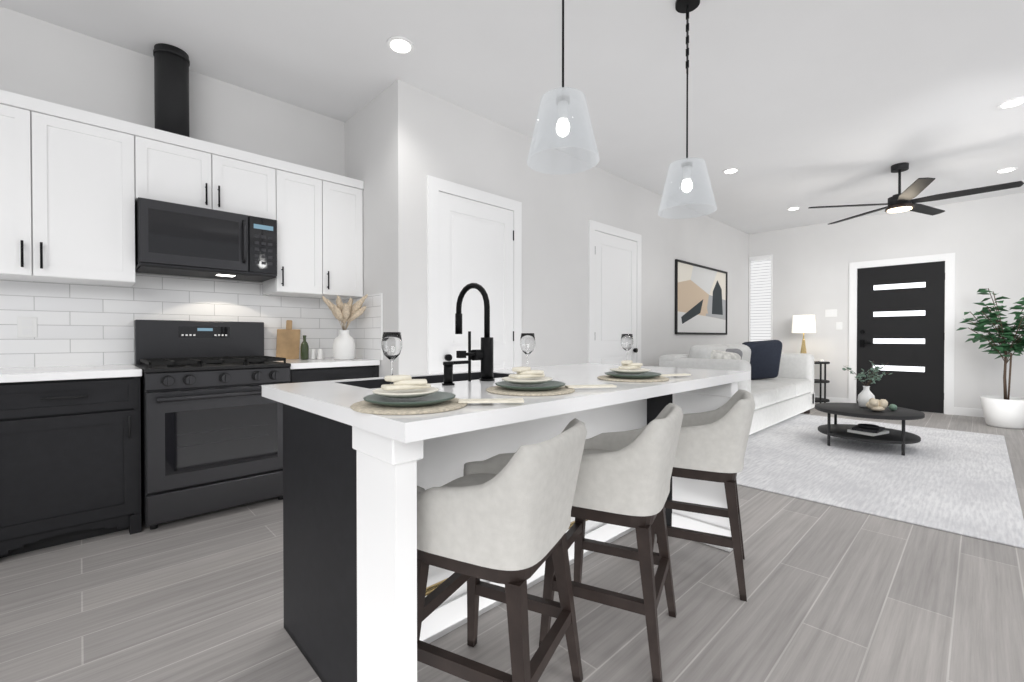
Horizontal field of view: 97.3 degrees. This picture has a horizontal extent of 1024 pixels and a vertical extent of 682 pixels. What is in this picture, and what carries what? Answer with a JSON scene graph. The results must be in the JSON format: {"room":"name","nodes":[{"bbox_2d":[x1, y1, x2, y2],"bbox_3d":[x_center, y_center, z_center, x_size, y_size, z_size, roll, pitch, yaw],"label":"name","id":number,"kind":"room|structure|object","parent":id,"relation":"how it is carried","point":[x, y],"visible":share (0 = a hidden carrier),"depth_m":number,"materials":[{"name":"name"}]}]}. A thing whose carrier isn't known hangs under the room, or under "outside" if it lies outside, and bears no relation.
{"room":"kitchen","nodes":[
{"label":"kitchen","id":0,"kind":"room"},
{"bbox_2d":[0,6,344,364],"bbox_3d":[-3.404,-0.411,2.159,5.285,2.970,0.100,-1,1,-44],"label":"wall","id":1,"kind":"structure","parent":0,"point":[46,61],"depth_m":2.98,"materials":[{"name":"paint"}]},
{"bbox_2d":[0,90,134,286],"bbox_3d":[-3.437,-0.815,1.785,2.965,0.945,0.384,-1,1,-44],"label":"upper cabinet","id":2,"kind":"object","parent":1,"relation":"attached to","point":[67,194],"visible":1,"depth_m":2.50,"materials":[{"name":"white wood"}]},
{"bbox_2d":[0,274,382,367],"bbox_3d":[-2.956,-0.138,2.055,4.784,0.595,0.672,-1,1,-44],"label":"tile backsplash","id":3,"kind":"structure","parent":1,"relation":"attached to","point":[82,325],"depth_m":2.96,"materials":[{"name":"white tile"}]},
{"bbox_2d":[17,317,36,337],"bbox_3d":[-2.828,-0.080,2.627,0.080,0.120,0.008,-1,1,-44],"label":"outlet","id":4,"kind":"object","parent":3,"relation":"attached to","point":[26,326],"visible":1,"depth_m":2.62,"materials":[{"name":"white plastic"}]},
{"bbox_2d":[134,124,276,219],"bbox_3d":[-2.086,-1.080,3.080,0.780,0.440,0.384,-1,1,-44],"label":"upper cabinet","id":5,"kind":"object","parent":1,"relation":"attached to","point":[177,168],"visible":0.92,"depth_m":2.93,"materials":[{"name":"white wood"}]},
{"bbox_2d":[153,43,189,136],"bbox_3d":[-2.243,-1.602,2.971,0.194,0.602,0.194,-1,1,-44],"label":"flue","id":6,"kind":"object","parent":5,"relation":"on","point":[171,85],"visible":0.9,"depth_m":2.90,"materials":[{"name":"black metal"}]},
{"bbox_2d":[135,197,276,281],"bbox_3d":[-2.058,-0.651,3.054,0.760,0.410,0.464,-1,1,-44],"label":"microwave","id":7,"kind":"object","parent":5,"relation":"attached to","point":[175,239],"visible":0.98,"depth_m":2.89,"materials":[{"name":"black metal"}]},
{"bbox_2d":[262,159,363,299],"bbox_3d":[-1.568,-0.832,3.579,0.656,0.945,0.384,-1,1,-44],"label":"upper cabinet","id":8,"kind":"object","parent":1,"relation":"attached to","point":[319,216],"visible":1,"depth_m":3.44,"materials":[{"name":"white wood"}]},
{"bbox_2d":[342,371,480,386],"bbox_3d":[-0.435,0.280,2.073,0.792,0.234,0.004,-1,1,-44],"label":"sink","id":9,"kind":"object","parent":0,"relation":"attached to","point":[474,374],"depth_m":2.06,"materials":[{"name":"black metal"}]},
{"bbox_2d":[378,375,508,390],"bbox_3d":[-0.203,0.282,1.831,0.792,0.234,0.003,-1,1,-44],"label":"countertop","id":10,"kind":"structure","parent":0,"relation":"attached to","point":[474,382],"depth_m":1.69,"materials":[{"name":"white stone"}]},
{"bbox_2d":[493,371,505,378],"bbox_3d":[-0.032,0.279,2.228,0.004,0.234,0.339,-1,1,-44],"label":"countertop","id":11,"kind":"structure","parent":0,"relation":"attached to","point":[496,374],"depth_m":2.27,"materials":[{"name":"white stone"}]},
{"bbox_2d":[0,402,1023,681],"bbox_3d":[1.780,1.125,2.021,12.553,0.100,7.500,-1,1,-44],"label":"floor","id":12,"kind":"structure","parent":0,"point":[836,594],"depth_m":1.81,"materials":[{"name":"grey wood"}]},
{"bbox_2d":[0,376,141,556],"bbox_3d":[-2.530,0.634,2.507,0.672,0.872,0.618,-1,1,-44],"label":"base cabinet","id":13,"kind":"object","parent":12,"relation":"on","point":[70,460],"depth_m":2.33,"materials":[{"name":"black wood"}]},
{"bbox_2d":[0,364,141,382],"bbox_3d":[-3.260,0.182,1.782,2.736,0.040,0.646,-1,1,-44],"label":"countertop","id":14,"kind":"structure","parent":13,"relation":"on","point":[25,374],"depth_m":2.37,"materials":[{"name":"white stone"}]},
{"bbox_2d":[134,320,290,529],"bbox_3d":[-1.955,0.464,2.958,0.758,1.204,0.741,-1,1,-44],"label":"range","id":15,"kind":"object","parent":12,"relation":"on","point":[211,429],"visible":0.96,"depth_m":2.74,"materials":[{"name":"black metal"}]},
{"bbox_2d":[289,365,378,382],"bbox_3d":[-1.474,0.625,3.497,0.654,0.872,0.652,-1,1,-44],"label":"base cabinet","id":16,"kind":"object","parent":12,"relation":"on","point":[324,374],"visible":0.12,"depth_m":3.26,"materials":[{"name":"black wood"}]},
{"bbox_2d":[275,358,379,368],"bbox_3d":[-1.478,0.167,3.488,0.654,0.040,0.639,-1,1,-44],"label":"countertop","id":17,"kind":"structure","parent":16,"relation":"on","point":[312,363],"depth_m":3.27,"materials":[{"name":"white stone"}]},
{"bbox_2d":[276,320,299,358],"bbox_3d":[-1.767,-0.010,3.559,0.170,0.310,0.065,-1,1,-44],"label":"cutting board","id":18,"kind":"object","parent":17,"relation":"on","point":[288,343],"visible":0.85,"depth_m":3.55,"materials":[{"name":"brown wood"}]},
{"bbox_2d":[300,335,308,359],"bbox_3d":[-1.623,0.050,3.525,0.060,0.190,0.059,-1,1,-44],"label":"oil bottle","id":19,"kind":"object","parent":17,"relation":"on","point":[304,350],"visible":1,"depth_m":3.51,"materials":[{"name":"green glass"}]},
{"bbox_2d":[310,349,315,358],"bbox_3d":[-1.577,0.104,3.571,0.042,0.082,0.042,-1,1,-44],"label":"shaker","id":20,"kind":"object","parent":17,"relation":"on","point":[313,354],"visible":0.96,"depth_m":3.56,"materials":[{"name":"white ceramic"}]},
{"bbox_2d":[318,349,322,359],"bbox_3d":[-1.506,0.104,3.541,0.042,0.082,0.042,-1,1,-44],"label":"shaker","id":21,"kind":"object","parent":17,"relation":"on","point":[320,354],"visible":0.96,"depth_m":3.52,"materials":[{"name":"white ceramic"}]},
{"bbox_2d":[322,294,367,359],"bbox_3d":[-1.300,-0.109,3.495,0.284,0.509,0.288,-1,1,-44],"label":"vase","id":22,"kind":"object","parent":17,"relation":"on","point":[344,342],"visible":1,"depth_m":3.48,"materials":[{"name":"white ceramic"}]},
{"bbox_2d":[417,418,586,681],"bbox_3d":[-0.036,0.664,1.334,0.448,0.833,0.451,0,1,26],"label":"stool","id":23,"kind":"object","parent":12,"relation":"on","point":[504,518],"visible":0.94,"depth_m":1.17,"materials":[{"name":"fabric"}]},
{"bbox_2d":[283,375,737,681],"bbox_3d":[0.149,0.639,2.006,1.920,0.873,0.943,-1,1,-44],"label":"kitchen island","id":24,"kind":"object","parent":12,"relation":"on","point":[352,480],"depth_m":1.40,"materials":[{"name":"white painted wood"},{"name":"black painted wood"}]},
{"bbox_2d":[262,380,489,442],"bbox_3d":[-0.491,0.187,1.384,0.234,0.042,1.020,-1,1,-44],"label":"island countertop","id":25,"kind":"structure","parent":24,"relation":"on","point":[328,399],"depth_m":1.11,"materials":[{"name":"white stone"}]},
{"bbox_2d":[350,398,467,414],"bbox_3d":[-0.264,0.165,1.172,0.296,0.006,0.296,-1,1,-44],"label":"placemat","id":26,"kind":"object","parent":25,"relation":"on","point":[364,406],"visible":0.58,"depth_m":1.08,"materials":[{"name":"wicker"}]},
{"bbox_2d":[363,391,455,406],"bbox_3d":[-0.264,0.152,1.172,0.234,0.018,0.234,-1,1,-44],"label":"dinner plate","id":27,"kind":"object","parent":26,"relation":"on","point":[435,398],"visible":0.85,"depth_m":1.15,"materials":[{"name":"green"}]},
{"bbox_2d":[372,387,438,397],"bbox_3d":[-0.275,0.134,1.172,0.170,0.016,0.170,-1,1,-44],"label":"salad plate","id":28,"kind":"object","parent":27,"relation":"on","point":[412,393],"visible":0.79,"depth_m":1.13,"materials":[{"name":"beige ceramic"}]},
{"bbox_2d":[381,375,430,390],"bbox_3d":[-0.272,0.106,1.168,0.126,0.035,0.082,-1,1,-44],"label":"napkin","id":29,"kind":"object","parent":28,"relation":"on","point":[403,382],"visible":1,"depth_m":1.15,"materials":[{"name":"fabric"}]},
{"bbox_2d":[458,398,523,402],"bbox_3d":[-0.054,0.157,1.185,0.170,0.006,0.040,0,1,-4],"label":"flatware","id":30,"kind":"object","parent":25,"relation":"on","point":[510,400],"visible":1,"depth_m":1.17,"materials":[{"name":"metal"}]},
{"bbox_2d":[382,332,401,383],"bbox_3d":[-0.432,0.065,1.620,0.072,0.194,0.072,-1,1,-44],"label":"wine glass","id":31,"kind":"object","parent":24,"relation":"on","point":[391,345],"visible":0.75,"depth_m":1.59,"materials":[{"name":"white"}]},
{"bbox_2d":[442,360,470,385],"bbox_3d":[-0.209,0.119,1.696,0.124,0.087,0.048,-1,1,-44],"label":"soap dispenser","id":32,"kind":"object","parent":24,"relation":"on","point":[448,373],"visible":1,"depth_m":1.66,"materials":[{"name":"black metal"}]},
{"bbox_2d":[455,283,494,380],"bbox_3d":[-0.203,-0.043,1.862,0.176,0.407,0.236,-1,1,-44],"label":"faucet","id":33,"kind":"object","parent":24,"relation":"on","point":[484,354],"visible":1,"depth_m":1.82,"materials":[{"name":"black metal"}]},
{"bbox_2d":[486,386,574,395],"bbox_3d":[0.061,0.162,1.498,0.296,0.006,0.296,-1,1,-44],"label":"placemat","id":34,"kind":"object","parent":24,"relation":"on","point":[562,390],"visible":0.69,"depth_m":1.42,"materials":[{"name":"wicker"}]},
{"bbox_2d":[495,381,565,390],"bbox_3d":[0.061,0.149,1.498,0.234,0.018,0.234,-1,1,-44],"label":"dinner plate","id":35,"kind":"object","parent":34,"relation":"on","point":[548,385],"visible":0.79,"depth_m":1.47,"materials":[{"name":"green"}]},
{"bbox_2d":[501,377,551,383],"bbox_3d":[0.050,0.131,1.498,0.170,0.016,0.170,-1,1,-44],"label":"salad plate","id":36,"kind":"object","parent":35,"relation":"on","point":[537,380],"visible":0.9,"depth_m":1.45,"materials":[{"name":"beige ceramic"}]},
{"bbox_2d":[509,366,544,378],"bbox_3d":[0.054,0.103,1.493,0.123,0.035,0.074,-1,1,-44],"label":"napkin","id":37,"kind":"object","parent":36,"relation":"on","point":[524,372],"visible":1,"depth_m":1.47,"materials":[{"name":"fabric"}]},
{"bbox_2d":[565,384,616,387],"bbox_3d":[0.268,0.154,1.532,0.170,0.006,0.040,0,1,-9],"label":"flatware","id":38,"kind":"object","parent":34,"relation":"on","point":[591,386],"visible":1,"depth_m":1.52,"materials":[{"name":"metal"}]},
{"bbox_2d":[493,363,749,398],"bbox_3d":[0.524,0.178,2.358,0.980,0.042,1.020,-1,1,-44],"label":"island countertop","id":39,"kind":"structure","parent":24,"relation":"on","point":[585,373],"depth_m":2.08,"materials":[{"name":"white stone"}]},
{"bbox_2d":[520,333,534,366],"bbox_3d":[0.073,0.061,2.105,0.072,0.194,0.072,-1,1,-44],"label":"wine glass","id":40,"kind":"object","parent":39,"relation":"on","point":[527,343],"visible":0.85,"depth_m":2.08,"materials":[{"name":"white"}]},
{"bbox_2d":[621,334,632,359],"bbox_3d":[0.679,0.056,2.658,0.072,0.194,0.072,-1,1,-44],"label":"wine glass","id":41,"kind":"object","parent":39,"relation":"on","point":[626,342],"visible":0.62,"depth_m":2.63,"materials":[{"name":"white"}]},
{"bbox_2d":[597,375,668,381],"bbox_3d":[0.511,0.158,1.909,0.296,0.006,0.296,-1,1,-44],"label":"placemat","id":42,"kind":"object","parent":39,"relation":"on","point":[653,379],"visible":0.79,"depth_m":1.82,"materials":[{"name":"wicker"}]},
{"bbox_2d":[605,371,660,378],"bbox_3d":[0.511,0.145,1.909,0.234,0.018,0.234,-1,1,-44],"label":"dinner plate","id":43,"kind":"object","parent":42,"relation":"on","point":[646,375],"visible":0.9,"depth_m":1.84,"materials":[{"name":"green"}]},
{"bbox_2d":[610,368,649,373],"bbox_3d":[0.500,0.127,1.909,0.170,0.016,0.170,-1,1,-44],"label":"salad plate","id":44,"kind":"object","parent":43,"relation":"on","point":[633,371],"visible":0.94,"depth_m":1.86,"materials":[{"name":"beige ceramic"}]},
{"bbox_2d":[618,360,642,369],"bbox_3d":[0.502,0.100,1.907,0.123,0.035,0.066,-1,1,-44],"label":"napkin","id":45,"kind":"object","parent":44,"relation":"on","point":[627,364],"visible":1,"depth_m":1.88,"materials":[{"name":"fabric"}]},
{"bbox_2d":[658,373,690,376],"bbox_3d":[0.707,0.150,1.984,0.170,0.006,0.040,0,1,-21],"label":"flatware","id":46,"kind":"object","parent":42,"relation":"on","point":[663,375],"visible":0.71,"depth_m":1.98,"materials":[{"name":"metal"}]},
{"bbox_2d":[539,403,682,681],"bbox_3d":[0.385,0.661,1.669,0.448,0.833,0.451,0,1,26],"label":"stool","id":47,"kind":"object","parent":12,"relation":"on","point":[624,478],"visible":0.71,"depth_m":1.48,"materials":[{"name":"fabric"}]},
{"bbox_2d":[651,389,754,601],"bbox_3d":[0.889,0.657,2.125,0.448,0.833,0.451,0,1,26],"label":"stool","id":48,"kind":"object","parent":12,"relation":"on","point":[712,445],"visible":0.67,"depth_m":1.92,"materials":[{"name":"fabric"}]},
{"bbox_2d":[814,361,829,402],"bbox_3d":[4.802,0.677,7.206,0.460,0.700,0.460,-1,1,-44],"label":"side table","id":49,"kind":"object","parent":12,"relation":"on","point":[821,399],"visible":0.44,"depth_m":7.00,"materials":[{"name":"black metal"}]},
{"bbox_2d":[792,315,815,352],"bbox_3d":[4.719,-0.045,7.285,0.330,0.739,0.330,-1,1,-44],"label":"table lamp","id":50,"kind":"object","parent":49,"relation":"on","point":[803,324],"visible":0.79,"depth_m":7.17,"materials":[{"name":"white fabric"}]},
{"bbox_2d":[736,414,1023,548],"bbox_3d":[3.122,1.045,4.556,3.800,0.012,2.600,-1,1,-44],"label":"rug","id":51,"kind":"object","parent":12,"relation":"on","point":[958,482],"visible":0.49,"depth_m":3.51,"materials":[{"name":"carpet"}]},
{"bbox_2d":[659,340,814,434],"bbox_3d":[2.976,0.506,5.749,2.750,1.042,0.970,-1,1,-44],"label":"sofa","id":52,"kind":"object","parent":51,"relation":"on","point":[779,386],"visible":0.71,"depth_m":5.49,"materials":[{"name":"white fabric"}]},
{"bbox_2d":[815,403,924,455],"bbox_3d":[3.545,0.858,4.503,0.860,0.362,0.860,-1,1,-44],"label":"coffee table","id":53,"kind":"object","parent":51,"relation":"on","point":[903,437],"visible":0.92,"depth_m":4.33,"materials":[{"name":"black wood"}]},
{"bbox_2d":[842,361,891,407],"bbox_3d":[3.609,0.433,4.596,0.278,0.484,0.422,-1,1,-44],"label":"vase","id":54,"kind":"object","parent":53,"relation":"on","point":[865,395],"visible":1,"depth_m":4.56,"materials":[{"name":"white ceramic"}]},
{"bbox_2d":[847,424,888,435],"bbox_3d":[3.523,0.870,4.457,0.313,0.072,0.239,0,1,-29],"label":"books","id":55,"kind":"object","parent":53,"relation":"on","point":[869,429],"visible":1,"depth_m":4.40,"materials":[{"name":"white paper"}]},
{"bbox_2d":[866,398,887,410],"bbox_3d":[3.516,0.616,4.336,0.196,0.120,0.163,-1,1,-44],"label":"decor","id":56,"kind":"object","parent":53,"relation":"on","point":[873,404],"visible":1,"depth_m":4.29,"materials":[{"name":"beige ceramic"}]},
{"bbox_2d":[889,404,896,410],"bbox_3d":[3.698,0.644,4.370,0.075,0.066,0.066,-1,1,-44],"label":"decorative ball","id":57,"kind":"object","parent":53,"relation":"on","point":[892,407],"visible":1,"depth_m":4.35,"materials":[{"name":"green ceramic"}]},
{"bbox_2d":[956,288,1023,428],"bbox_3d":[6.001,0.186,5.487,0.766,1.712,0.844,-1,1,-44],"label":"potted tree","id":58,"kind":"object","parent":12,"relation":"on","point":[1005,411],"visible":1,"depth_m":5.44,"materials":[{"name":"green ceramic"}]},
{"bbox_2d":[0,0,1023,233],"bbox_3d":[1.780,-1.945,1.992,12.553,0.100,7.500,-1,1,-44],"label":"ceiling","id":59,"kind":"structure","parent":0,"point":[804,105],"depth_m":3.20,"materials":[{"name":"paint"}]},
{"bbox_2d":[387,36,413,53],"bbox_3d":[-0.717,-1.897,2.895,0.170,0.011,0.170,-1,1,-44],"label":"recessed light","id":60,"kind":"object","parent":59,"relation":"in","point":[399,45],"visible":1,"depth_m":2.88,"materials":[{"name":"white plastic"}]},
{"bbox_2d":[527,0,599,174],"bbox_3d":[0.218,-1.331,1.926,0.310,1.125,0.310,-1,1,-44],"label":"pendant light","id":61,"kind":"object","parent":59,"relation":"hanging from","point":[563,119],"visible":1,"depth_m":1.83,"materials":[{"name":"clear glass"}]},
{"bbox_2d":[658,0,716,218],"bbox_3d":[0.980,-1.312,2.519,0.310,1.175,0.310,-1,1,-44],"label":"pendant light","id":62,"kind":"object","parent":59,"relation":"hanging from","point":[703,192],"visible":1,"depth_m":2.47,"materials":[{"name":"clear glass"}]},
{"bbox_2d":[723,168,738,173],"bbox_3d":[2.468,-1.918,5.079,0.170,0.011,0.170,-1,1,-44],"label":"recessed light","id":63,"kind":"object","parent":59,"relation":"in","point":[730,170],"visible":0.92,"depth_m":5.06,"materials":[{"name":"white"}]},
{"bbox_2d":[787,207,800,209],"bbox_3d":[4.111,-1.932,6.573,0.170,0.011,0.170,-1,1,-44],"label":"recessed light","id":64,"kind":"object","parent":59,"relation":"in","point":[793,208],"visible":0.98,"depth_m":6.54,"materials":[{"name":"white plastic"}]},
{"bbox_2d":[808,162,1023,224],"bbox_3d":[4.286,-1.674,4.863,1.712,0.494,1.647,-1,1,-44],"label":"fan","id":65,"kind":"object","parent":59,"relation":"hanging from","point":[901,202],"visible":1,"depth_m":4.81,"materials":[{"name":"black metal"},{"name":"frosted glass"}]},
{"bbox_2d":[995,167,1016,172],"bbox_3d":[5.551,-1.918,5.059,0.170,0.011,0.170,-1,1,-44],"label":"recessed light","id":66,"kind":"object","parent":59,"relation":"in","point":[1004,170],"visible":0.94,"depth_m":5.05,"materials":[{"name":"white"}]},
{"bbox_2d":[997,97,1023,108],"bbox_3d":[4.008,-1.904,3.605,0.170,0.011,0.170,-1,1,-44],"label":"recessed light","id":67,"kind":"object","parent":59,"relation":"in","point":[1014,102],"visible":1,"depth_m":3.60,"materials":[{"name":"white"}]},
{"bbox_2d":[345,80,748,376],"bbox_3d":[1.404,-0.448,6.142,7.168,2.970,1.012,-1,1,-44],"label":"wall","id":68,"kind":"structure","parent":0,"point":[403,140],"depth_m":4.24,"materials":[{"name":"paint"}]},
{"bbox_2d":[427,175,521,373],"bbox_3d":[-0.282,-0.106,3.809,1.010,2.330,0.022,-1,1,-44],"label":"door frame","id":69,"kind":"structure","parent":68,"relation":"attached to","point":[435,185],"depth_m":3.52,"materials":[{"name":"white wood"}]},
{"bbox_2d":[439,191,513,372],"bbox_3d":[-0.265,-0.061,3.799,0.822,2.223,0.057,-1,1,-44],"label":"kitchen door","id":70,"kind":"structure","parent":68,"relation":"in","point":[476,239],"depth_m":3.77,"materials":[{"name":"white wood"}]},
{"bbox_2d":[588,220,641,362],"bbox_3d":[1.218,-0.135,5.250,1.070,2.360,0.022,-1,1,-44],"label":"door frame","id":71,"kind":"structure","parent":68,"relation":"attached to","point":[593,226],"depth_m":4.93,"materials":[{"name":"white wood"}]},
{"bbox_2d":[595,231,637,364],"bbox_3d":[1.228,-0.089,5.232,0.882,2.253,0.057,-1,1,-44],"label":"hall door","id":72,"kind":"structure","parent":68,"relation":"in","point":[615,288],"depth_m":5.22,"materials":[{"name":"white wood"}]},
{"bbox_2d":[675,259,727,334],"bbox_3d":[2.922,-0.620,6.871,1.800,1.040,0.030,-1,1,-44],"label":"framed art","id":73,"kind":"object","parent":68,"relation":"attached to","point":[701,294],"visible":1,"depth_m":6.80,"materials":[{"name":"black"}]},
{"bbox_2d":[748,192,1023,413],"bbox_3d":[6.272,-0.450,6.319,0.100,2.970,7.500,-1,1,-44],"label":"wall","id":74,"kind":"structure","parent":0,"point":[982,239],"depth_m":6.64,"materials":[{"name":"paint"}]},
{"bbox_2d":[749,254,772,341],"bbox_3d":[4.462,-0.711,8.093,0.050,1.640,0.410,-1,1,-44],"label":"window blinds","id":75,"kind":"object","parent":74,"relation":"attached to","point":[760,298],"visible":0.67,"depth_m":8.10,"materials":[{"name":"white plastic"}]},
{"bbox_2d":[825,309,836,316],"bbox_3d":[5.207,-0.454,7.348,0.011,0.120,0.160,-1,1,-44],"label":"switch plate","id":76,"kind":"object","parent":74,"relation":"attached to","point":[831,313],"depth_m":7.34,"materials":[{"name":"white plastic"}]},
{"bbox_2d":[836,322,841,329],"bbox_3d":[5.283,-0.244,7.270,0.011,0.120,0.085,-1,1,-44],"label":"switch plate","id":77,"kind":"object","parent":74,"relation":"attached to","point":[838,324],"depth_m":7.27,"materials":[{"name":"white plastic"}]},
{"bbox_2d":[815,396,983,416],"bbox_3d":[6.581,0.984,5.927,0.014,0.110,6.488,-1,1,-44],"label":"baseboard","id":78,"kind":"structure","parent":74,"relation":"attached to","point":[973,412],"depth_m":6.27,"materials":[{"name":"white wood"}]},
{"bbox_2d":[857,261,944,412],"bbox_3d":[5.774,-0.056,6.723,0.060,2.158,1.004,-1,1,-44],"label":"entry door","id":79,"kind":"structure","parent":74,"relation":"in","point":[900,319],"depth_m":6.69,"materials":[{"name":"black wood"}]},
{"bbox_2d":[848,253,954,414],"bbox_3d":[5.784,-0.104,6.740,0.024,2.270,1.200,-1,1,-44],"label":"trim","id":80,"kind":"structure","parent":74,"relation":"attached to","point":[948,259],"depth_m":6.43,"materials":[{"name":"white wood"}]}
]}

